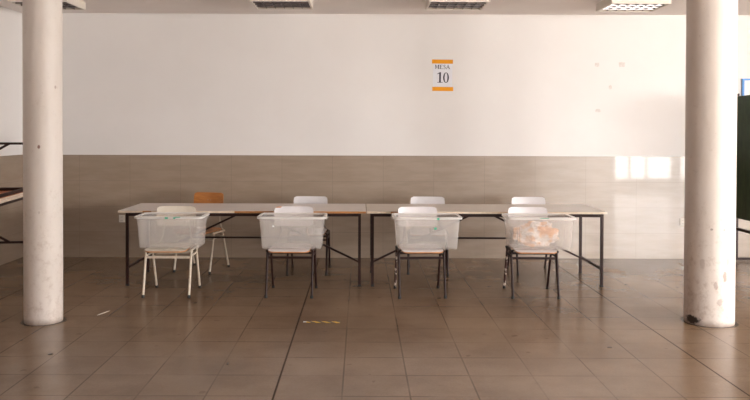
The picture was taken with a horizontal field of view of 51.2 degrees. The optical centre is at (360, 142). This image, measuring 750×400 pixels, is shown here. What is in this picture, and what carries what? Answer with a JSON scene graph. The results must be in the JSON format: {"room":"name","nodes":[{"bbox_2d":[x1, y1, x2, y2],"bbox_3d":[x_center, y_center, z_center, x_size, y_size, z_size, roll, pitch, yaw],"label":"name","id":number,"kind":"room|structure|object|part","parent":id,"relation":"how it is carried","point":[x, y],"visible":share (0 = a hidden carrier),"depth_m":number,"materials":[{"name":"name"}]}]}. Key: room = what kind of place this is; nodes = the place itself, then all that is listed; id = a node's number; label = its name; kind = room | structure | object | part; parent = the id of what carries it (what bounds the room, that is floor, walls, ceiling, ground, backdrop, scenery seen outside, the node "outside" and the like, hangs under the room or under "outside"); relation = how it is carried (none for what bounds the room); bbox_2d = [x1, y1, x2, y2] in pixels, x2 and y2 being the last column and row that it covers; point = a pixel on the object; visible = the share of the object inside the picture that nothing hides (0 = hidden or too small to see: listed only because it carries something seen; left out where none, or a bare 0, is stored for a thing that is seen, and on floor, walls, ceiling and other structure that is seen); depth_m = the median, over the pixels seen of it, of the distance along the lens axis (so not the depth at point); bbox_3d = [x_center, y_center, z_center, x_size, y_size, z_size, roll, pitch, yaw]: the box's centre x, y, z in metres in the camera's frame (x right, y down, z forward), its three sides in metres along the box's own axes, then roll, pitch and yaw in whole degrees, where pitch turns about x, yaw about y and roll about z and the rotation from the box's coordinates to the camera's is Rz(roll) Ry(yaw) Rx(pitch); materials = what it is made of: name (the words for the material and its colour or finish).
{"room":"polling station","nodes":[
{"label":"polling station","id":0,"kind":"room"},
{"bbox_2d":[0,6,21,155],"bbox_3d":[-4.250,-0.006,3.490,0.200,2.985,12.180,0,1,0],"label":"wall","id":1,"kind":"structure","parent":0,"point":[10,20],"depth_m":9.26,"materials":[{"name":"white paint"}]},
{"bbox_2d":[0,155,22,264],"bbox_3d":[-4.147,0.859,3.497,0.012,1.255,12.168,0,1,0],"label":"trim","id":2,"kind":"structure","parent":1,"relation":"attached to","point":[11,166],"depth_m":9.27,"materials":[{"name":"tile"}]},
{"bbox_2d":[22,0,62,325],"bbox_3d":[-2.580,-0.043,6.345,0.301,2.985,0.301,0,1,0],"label":"column","id":3,"kind":"structure","parent":0,"point":[42,19],"depth_m":6.22,"materials":[{"name":"paint"}]},
{"bbox_2d":[0,257,749,399],"bbox_3d":[3.020,1.558,3.513,14.750,0.100,12.580,0,1,0],"label":"floor","id":4,"kind":"structure","parent":0,"point":[478,342],"depth_m":5.92,"materials":[{"name":"tile"}]},
{"bbox_2d":[0,195,22,243],"bbox_3d":[-3.801,0.992,8.036,0.424,0.858,1.340,0,1,-8],"label":"table","id":5,"kind":"object","parent":4,"relation":"on","point":[17,198],"visible":0.36,"depth_m":8.35,"materials":[{"name":"grey laminate"}]},
{"bbox_2d":[0,142,22,200],"bbox_3d":[-3.799,0.233,8.025,0.424,0.660,1.340,0,1,-8],"label":"table","id":6,"kind":"object","parent":5,"relation":"on","point":[5,192],"visible":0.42,"depth_m":8.53,"materials":[{"name":"orange wood"}]},
{"bbox_2d":[141,206,200,297],"bbox_3d":[-1.809,1.032,7.484,0.455,0.817,0.546,0,1,0],"label":"chair","id":7,"kind":"object","parent":4,"relation":"on","point":[180,248],"visible":0.98,"depth_m":7.61,"materials":[{"name":"beige laminate"}]},
{"bbox_3d":[-2.023,1.211,7.311,0.023,0.417,0.126,0,1,0],"label":"leg","id":8,"kind":"part","parent":7,"relation":"part of","materials":[{"name":"beige paint"}]},
{"bbox_3d":[-2.023,1.206,7.656,0.023,0.420,0.185,0,1,0],"label":"leg","id":9,"kind":"part","parent":7,"relation":"part of","materials":[{"name":"beige paint"}]},
{"bbox_3d":[-1.809,0.992,7.418,0.385,0.031,0.415,0,1,0],"label":"seat","id":10,"kind":"part","parent":7,"relation":"part of","materials":[{"name":"beige laminate"}]},
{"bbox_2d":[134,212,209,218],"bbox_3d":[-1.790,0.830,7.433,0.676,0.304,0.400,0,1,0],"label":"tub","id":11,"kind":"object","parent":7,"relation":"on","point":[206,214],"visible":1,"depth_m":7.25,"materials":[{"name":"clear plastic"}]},
{"bbox_3d":[-1.808,0.715,7.674,0.385,0.190,0.055,0,1,0],"label":"backrest","id":12,"kind":"part","parent":7,"relation":"part of","materials":[{"name":"white plastic"}]},
{"bbox_3d":[-1.597,1.212,7.311,0.023,0.417,0.126,0,1,0],"label":"leg","id":13,"kind":"part","parent":7,"relation":"part of","materials":[{"name":"beige paint"}]},
{"bbox_3d":[-1.597,1.207,7.656,0.023,0.420,0.185,0,1,0],"label":"leg","id":14,"kind":"part","parent":7,"relation":"part of","materials":[{"name":"beige paint"}]},
{"bbox_2d":[173,192,229,273],"bbox_3d":[-1.783,0.994,8.734,0.455,0.855,0.546,0,1,15],"label":"chair","id":15,"kind":"object","parent":4,"relation":"on","point":[199,197],"visible":0.85,"depth_m":8.82,"materials":[{"name":"orange wood"}]},
{"bbox_3d":[-2.035,1.192,8.623,0.023,0.417,0.126,0,1,15],"label":"leg","id":16,"kind":"part","parent":15,"relation":"part of","materials":[{"name":"beige paint"}]},
{"bbox_3d":[-1.800,0.974,8.670,0.385,0.031,0.415,0,1,15],"label":"seat","id":17,"kind":"part","parent":15,"relation":"part of","materials":[{"name":"orange wood"}]},
{"bbox_3d":[-1.732,0.659,8.917,0.365,0.190,0.055,0,1,15],"label":"backrest","id":18,"kind":"part","parent":15,"relation":"part of","materials":[{"name":"orange wood"}]},
{"bbox_3d":[-1.623,1.194,8.512,0.023,0.417,0.126,0,1,15],"label":"leg","id":19,"kind":"part","parent":15,"relation":"part of","materials":[{"name":"beige paint"}]},
{"bbox_3d":[-1.581,0.988,8.664,0.023,0.022,0.315,0,1,15],"label":"rail","id":20,"kind":"part","parent":15,"relation":"part of","materials":[{"name":"white metal"}]},
{"bbox_3d":[-1.534,1.190,8.845,0.023,0.420,0.185,0,1,15],"label":"leg","id":21,"kind":"part","parent":15,"relation":"part of","materials":[{"name":"beige paint"}]},
{"bbox_2d":[118,203,365,286],"bbox_3d":[-1.187,1.049,8.204,2.472,0.755,0.825,0,1,0],"label":"folding table","id":22,"kind":"object","parent":4,"relation":"on","point":[215,209],"visible":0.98,"depth_m":8.08,"materials":[{"name":"grey laminate"}]},
{"bbox_3d":[-2.338,1.057,7.826,0.027,0.718,0.027,0,1,0],"label":"leg","id":23,"kind":"part","parent":22,"relation":"part of","materials":[{"name":"brown paint"}]},
{"bbox_3d":[-2.338,1.046,8.581,0.027,0.718,0.027,0,1,0],"label":"leg","id":24,"kind":"part","parent":22,"relation":"part of","materials":[{"name":"brown paint"}]},
{"bbox_3d":[-1.176,0.990,8.203,1.236,0.018,0.018,0,1,0],"label":"rail","id":25,"kind":"part","parent":22,"relation":"part of","materials":[{"name":"metal"}]},
{"bbox_3d":[-0.015,1.064,7.826,0.027,0.718,0.027,0,1,0],"label":"leg","id":26,"kind":"part","parent":22,"relation":"part of","materials":[{"name":"brown paint"}]},
{"bbox_2d":[264,206,317,298],"bbox_3d":[-0.663,1.035,7.484,0.455,0.817,0.546,0,1,2],"label":"chair","id":27,"kind":"object","parent":4,"relation":"on","point":[277,248],"visible":1,"depth_m":7.62,"materials":[{"name":"white plastic"}]},
{"bbox_3d":[-0.881,1.214,7.317,0.023,0.417,0.126,0,1,1],"label":"leg","id":28,"kind":"part","parent":27,"relation":"part of","materials":[{"name":"brown paint"}]},
{"bbox_3d":[-0.872,1.209,7.662,0.023,0.420,0.185,0,1,1],"label":"leg","id":29,"kind":"part","parent":27,"relation":"part of","materials":[{"name":"brown paint"}]},
{"bbox_3d":[-0.665,0.995,7.418,0.385,0.031,0.415,0,1,2],"label":"seat","id":30,"kind":"part","parent":27,"relation":"part of","materials":[{"name":"white laminate"}]},
{"bbox_2d":[257,212,326,226],"bbox_3d":[-0.647,0.834,7.433,0.676,0.304,0.399,0,1,1],"label":"tub","id":31,"kind":"object","parent":27,"relation":"on","point":[266,213],"visible":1,"depth_m":7.29,"materials":[{"name":"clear plastic"}]},
{"bbox_3d":[-0.657,0.719,7.674,0.385,0.190,0.055,0,1,2],"label":"backrest","id":32,"kind":"part","parent":27,"relation":"part of","materials":[{"name":"white plastic"}]},
{"bbox_3d":[-0.456,1.216,7.306,0.023,0.417,0.126,0,1,1],"label":"leg","id":33,"kind":"part","parent":27,"relation":"part of","materials":[{"name":"brown paint"}]},
{"bbox_3d":[-0.447,1.211,7.651,0.023,0.420,0.185,0,1,1],"label":"leg","id":34,"kind":"part","parent":27,"relation":"part of","materials":[{"name":"brown paint"}]},
{"bbox_2d":[286,196,330,274],"bbox_3d":[-0.578,1.018,8.684,0.455,0.817,0.546,0,1,2],"label":"chair","id":35,"kind":"object","parent":4,"relation":"on","point":[312,232],"visible":0.7,"depth_m":8.79,"materials":[{"name":"white laminate"}]},
{"bbox_3d":[-0.798,1.197,8.519,0.023,0.417,0.126,0,1,2],"label":"leg","id":36,"kind":"part","parent":35,"relation":"part of","materials":[{"name":"brown paint"}]},
{"bbox_3d":[-0.581,0.978,8.618,0.385,0.031,0.415,0,1,2],"label":"seat","id":37,"kind":"part","parent":35,"relation":"part of","materials":[{"name":"white plastic"}]},
{"bbox_3d":[-0.571,0.701,8.874,0.385,0.190,0.055,0,1,2],"label":"backrest","id":38,"kind":"part","parent":35,"relation":"part of","materials":[{"name":"white plastic"}]},
{"bbox_3d":[-0.372,1.198,8.504,0.023,0.417,0.126,0,1,2],"label":"leg","id":39,"kind":"part","parent":35,"relation":"part of","materials":[{"name":"brown paint"}]},
{"bbox_3d":[-0.360,1.193,8.848,0.023,0.420,0.185,0,1,2],"label":"leg","id":40,"kind":"part","parent":35,"relation":"part of","materials":[{"name":"brown paint"}]},
{"bbox_2d":[303,321,339,322],"bbox_3d":[-0.319,1.455,6.357,0.300,0.002,0.044,0,1,3],"label":"tape","id":41,"kind":"object","parent":4,"relation":"on","point":[303,321],"visible":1,"depth_m":6.36,"materials":[{"name":"plastic"}]},
{"bbox_2d":[394,207,446,298],"bbox_3d":[0.562,1.038,7.484,0.455,0.817,0.546,0,1,-3],"label":"chair","id":42,"kind":"object","parent":4,"relation":"on","point":[434,248],"visible":0.97,"depth_m":7.61,"materials":[{"name":"white laminate"}]},
{"bbox_3d":[0.342,1.213,7.647,0.023,0.420,0.185,0,1,-3],"label":"leg","id":43,"kind":"part","parent":42,"relation":"part of","materials":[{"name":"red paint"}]},
{"bbox_3d":[0.357,1.218,7.302,0.023,0.417,0.126,0,1,-2],"label":"leg","id":44,"kind":"part","parent":42,"relation":"part of","materials":[{"name":"brown paint"}]},
{"bbox_3d":[0.555,0.722,7.674,0.385,0.190,0.055,0,1,-2],"label":"backrest","id":45,"kind":"part","parent":42,"relation":"part of","materials":[{"name":"white plastic"}]},
{"bbox_3d":[0.565,0.999,7.418,0.385,0.031,0.415,0,1,-2],"label":"seat","id":46,"kind":"part","parent":42,"relation":"part of","materials":[{"name":"white plastic"}]},
{"bbox_2d":[392,213,461,229],"bbox_3d":[0.620,0.838,7.433,0.676,0.304,0.400,0,1,-1],"label":"tub","id":47,"kind":"object","parent":42,"relation":"on","point":[459,217],"visible":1,"depth_m":7.24,"materials":[{"name":"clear plastic"}]},
{"bbox_3d":[0.767,1.214,7.665,0.023,0.420,0.185,0,1,-3],"label":"leg","id":48,"kind":"part","parent":42,"relation":"part of","materials":[{"name":"brown paint"}]},
{"bbox_3d":[0.782,1.219,7.321,0.023,0.417,0.126,0,1,-2],"label":"leg","id":49,"kind":"part","parent":42,"relation":"part of","materials":[{"name":"brown paint"}]},
{"bbox_2d":[407,197,448,274],"bbox_3d":[0.741,1.022,8.684,0.455,0.817,0.546,0,1,4],"label":"chair","id":50,"kind":"object","parent":4,"relation":"on","point":[413,232],"visible":0.76,"depth_m":8.70,"materials":[{"name":"white laminate"}]},
{"bbox_3d":[0.516,1.201,8.526,0.023,0.417,0.126,0,1,4],"label":"leg","id":51,"kind":"part","parent":50,"relation":"part of","materials":[{"name":"brown paint"}]},
{"bbox_3d":[0.737,0.982,8.618,0.385,0.031,0.415,0,1,4],"label":"seat","id":52,"kind":"part","parent":50,"relation":"part of","materials":[{"name":"white plastic"}]},
{"bbox_3d":[0.756,0.705,8.873,0.385,0.190,0.055,0,1,4],"label":"backrest","id":53,"kind":"part","parent":50,"relation":"part of","materials":[{"name":"white plastic"}]},
{"bbox_3d":[0.965,1.197,8.841,0.023,0.420,0.185,0,1,4],"label":"leg","id":54,"kind":"part","parent":50,"relation":"part of","materials":[{"name":"brown paint"}]},
{"bbox_3d":[0.941,1.202,8.497,0.023,0.417,0.126,0,1,4],"label":"leg","id":55,"kind":"part","parent":50,"relation":"part of","materials":[{"name":"brown paint"}]},
{"bbox_2d":[366,204,606,286],"bbox_3d":[1.254,1.056,8.204,2.395,0.755,0.825,0,1,0],"label":"folding table","id":56,"kind":"object","parent":4,"relation":"on","point":[465,211],"visible":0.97,"depth_m":8.11,"materials":[{"name":"beige laminate"}]},
{"bbox_3d":[0.115,1.053,8.581,0.027,0.718,0.027,0,1,0],"label":"leg","id":57,"kind":"part","parent":56,"relation":"part of","materials":[{"name":"brown paint"}]},
{"bbox_3d":[0.115,1.065,7.826,0.027,0.718,0.027,0,1,0],"label":"leg","id":58,"kind":"part","parent":56,"relation":"part of","materials":[{"name":"brown paint"}]},
{"bbox_3d":[1.262,0.998,8.203,1.221,0.018,0.018,0,1,0],"label":"rail","id":59,"kind":"part","parent":56,"relation":"part of","materials":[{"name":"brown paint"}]},
{"bbox_3d":[2.409,1.060,8.581,0.027,0.718,0.027,0,1,0],"label":"leg","id":60,"kind":"part","parent":56,"relation":"part of","materials":[{"name":"brown paint"}]},
{"bbox_3d":[2.409,1.071,7.826,0.027,0.718,0.027,0,1,0],"label":"leg","id":61,"kind":"part","parent":56,"relation":"part of","materials":[{"name":"brown paint"}]},
{"bbox_2d":[507,197,555,274],"bbox_3d":[1.902,1.025,8.684,0.455,0.817,0.546,0,1,-2],"label":"chair","id":62,"kind":"object","parent":4,"relation":"on","point":[515,200],"visible":0.23,"depth_m":8.88,"materials":[{"name":"white plastic"}]},
{"bbox_3d":[1.683,1.199,8.848,0.023,0.420,0.185,0,1,-2],"label":"leg","id":63,"kind":"part","parent":62,"relation":"part of","materials":[{"name":"brown paint"}]},
{"bbox_3d":[1.695,1.204,8.504,0.023,0.417,0.126,0,1,-2],"label":"leg","id":64,"kind":"part","parent":62,"relation":"part of","materials":[{"name":"brown paint"}]},
{"bbox_3d":[1.897,0.709,8.874,0.385,0.190,0.055,0,1,-2],"label":"backrest","id":65,"kind":"part","parent":62,"relation":"part of","materials":[{"name":"white plastic"}]},
{"bbox_2d":[503,207,560,298],"bbox_3d":[1.629,1.042,7.484,0.455,0.817,0.546,0,1,1],"label":"chair","id":66,"kind":"object","parent":4,"relation":"on","point":[519,249],"visible":0.75,"depth_m":7.56,"materials":[{"name":"white laminate"}]},
{"bbox_3d":[1.418,1.216,7.660,0.023,0.420,0.185,0,1,1],"label":"leg","id":67,"kind":"part","parent":66,"relation":"part of","materials":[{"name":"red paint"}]},
{"bbox_3d":[1.412,1.221,7.315,0.023,0.417,0.126,0,1,1],"label":"leg","id":68,"kind":"part","parent":66,"relation":"part of","materials":[{"name":"brown paint"}]},
{"bbox_3d":[1.633,0.725,7.674,0.385,0.190,0.055,0,1,1],"label":"backrest","id":69,"kind":"part","parent":66,"relation":"part of","materials":[{"name":"white plastic"}]},
{"bbox_3d":[1.628,1.002,7.418,0.385,0.031,0.415,0,1,1],"label":"seat","id":70,"kind":"part","parent":66,"relation":"part of","materials":[{"name":"white plastic"}]},
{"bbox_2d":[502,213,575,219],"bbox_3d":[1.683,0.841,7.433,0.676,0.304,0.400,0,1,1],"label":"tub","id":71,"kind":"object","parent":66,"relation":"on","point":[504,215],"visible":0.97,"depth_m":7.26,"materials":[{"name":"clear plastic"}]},
{"bbox_2d":[512,221,558,246],"bbox_3d":[1.665,0.857,7.428,0.430,0.235,0.250,0,1,0],"label":"ballots","id":72,"kind":"object","parent":71,"relation":"in","point":[532,233],"visible":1,"depth_m":7.36,"materials":[{"name":"white paper"}]},
{"bbox_3d":[1.844,1.217,7.652,0.023,0.420,0.185,0,1,1],"label":"leg","id":73,"kind":"part","parent":66,"relation":"part of","materials":[{"name":"brown paint"}]},
{"bbox_3d":[1.838,1.222,7.307,0.023,0.417,0.126,0,1,1],"label":"leg","id":74,"kind":"part","parent":66,"relation":"part of","materials":[{"name":"brown paint"}]},
{"bbox_2d":[736,93,749,259],"bbox_3d":[4.639,0.413,8.999,0.320,2.002,0.864,0,1,0],"label":"board","id":75,"kind":"object","parent":4,"relation":"on","point":[743,102],"visible":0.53,"depth_m":9.19,"materials":[{"name":"green paint"}]},
{"bbox_3d":[4.529,0.405,9.417,0.028,2.000,0.028,0,1,0],"label":"post","id":76,"kind":"part","parent":75,"relation":"part of","materials":[{"name":"white metal"}]},
{"bbox_3d":[4.495,1.031,9.006,0.036,0.030,0.860,0,1,0],"label":"rail","id":77,"kind":"part","parent":75,"relation":"part of","materials":[{"name":"metal"}]},
{"bbox_2d":[0,0,749,14],"bbox_3d":[3.030,-1.552,3.467,14.750,0.150,12.580,0,1,0],"label":"ceiling","id":78,"kind":"structure","parent":0,"point":[494,7],"depth_m":9.08,"materials":[{"name":"paint"}]},
{"bbox_2d":[8,0,21,6],"bbox_3d":[-3.616,-1.525,8.316,0.183,0.085,0.393,0,1,0],"label":"ceiling light","id":79,"kind":"object","parent":78,"relation":"attached to","point":[17,2],"depth_m":8.28,"materials":[{"name":"white metal"}]},
{"bbox_2d":[62,0,85,9],"bbox_3d":[-3.114,-1.525,8.411,0.426,0.085,0.606,0,1,0],"label":"ceiling light","id":80,"kind":"object","parent":78,"relation":"attached to","point":[73,5],"depth_m":8.57,"materials":[{"name":"white metal"}]},
{"bbox_2d":[250,0,312,9],"bbox_3d":[-0.846,-1.518,8.399,0.625,0.085,0.550,0,1,0],"label":"ceiling light","id":81,"kind":"object","parent":78,"relation":"attached to","point":[258,4],"visible":1,"depth_m":8.40,"materials":[{"name":"white metal"}]},
{"bbox_2d":[425,0,489,9],"bbox_3d":[1.024,-1.513,8.399,0.625,0.085,0.550,0,1,0],"label":"ceiling light","id":82,"kind":"object","parent":78,"relation":"attached to","point":[429,4],"visible":1,"depth_m":8.40,"materials":[{"name":"white metal"}]},
{"bbox_2d":[596,0,670,11],"bbox_3d":[2.945,-1.508,8.479,0.625,0.085,0.550,0,1,0],"label":"ceiling light","id":83,"kind":"object","parent":78,"relation":"attached to","point":[605,5],"visible":1,"depth_m":8.43,"materials":[{"name":"white metal"}]},
{"bbox_2d":[22,13,749,156],"bbox_3d":[3.025,-0.075,9.680,14.750,2.985,0.200,0,1,0],"label":"wall","id":84,"kind":"structure","parent":0,"point":[134,83],"depth_m":9.57,"materials":[{"name":"white paint"}]},
{"bbox_2d":[119,215,124,221],"bbox_3d":[-2.928,0.926,9.576,0.072,0.090,0.014,0,1,0],"label":"wall socket","id":85,"kind":"object","parent":84,"relation":"attached to","point":[121,217],"visible":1,"depth_m":9.57,"materials":[{"name":"white plastic"}]},
{"bbox_2d":[63,155,749,258],"bbox_3d":[3.023,0.791,9.586,14.350,1.255,0.012,0,1,0],"label":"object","id":86,"kind":"structure","parent":84,"relation":"attached to","point":[642,198],"depth_m":9.58,"materials":[{"name":"tile"}]},
{"bbox_2d":[432,59,452,90],"bbox_3d":[0.999,-0.828,9.568,0.264,0.384,0.002,1,1,0],"label":"paper sign","id":87,"kind":"object","parent":84,"relation":"attached to","point":[442,69],"visible":1,"depth_m":9.57,"materials":[{"name":"white paper"}]},
{"bbox_2d":[680,218,683,225],"bbox_3d":[3.942,0.966,9.576,0.072,0.090,0.014,0,1,0],"label":"wall socket","id":88,"kind":"object","parent":84,"relation":"attached to","point":[681,219],"visible":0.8,"depth_m":9.57,"materials":[{"name":"white plastic"}]},
{"bbox_2d":[741,79,749,95],"bbox_3d":[5.251,-0.395,9.562,1.190,0.780,0.025,0,1,0],"label":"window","id":89,"kind":"structure","parent":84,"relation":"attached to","point":[745,90],"depth_m":9.56,"materials":[{"name":"glass"}]},
{"bbox_3d":[5.251,-0.395,9.569,1.140,0.740,0.012,0,1,0],"label":"panel","id":90,"kind":"part","parent":89,"relation":"part of","materials":[{"name":"glass"}]},
{"bbox_2d":[683,0,737,327],"bbox_3d":[2.856,-0.028,6.388,0.387,2.985,0.387,0,1,0],"label":"column","id":91,"kind":"structure","parent":0,"point":[711,25],"depth_m":6.23,"materials":[{"name":"paint"}]}
]}

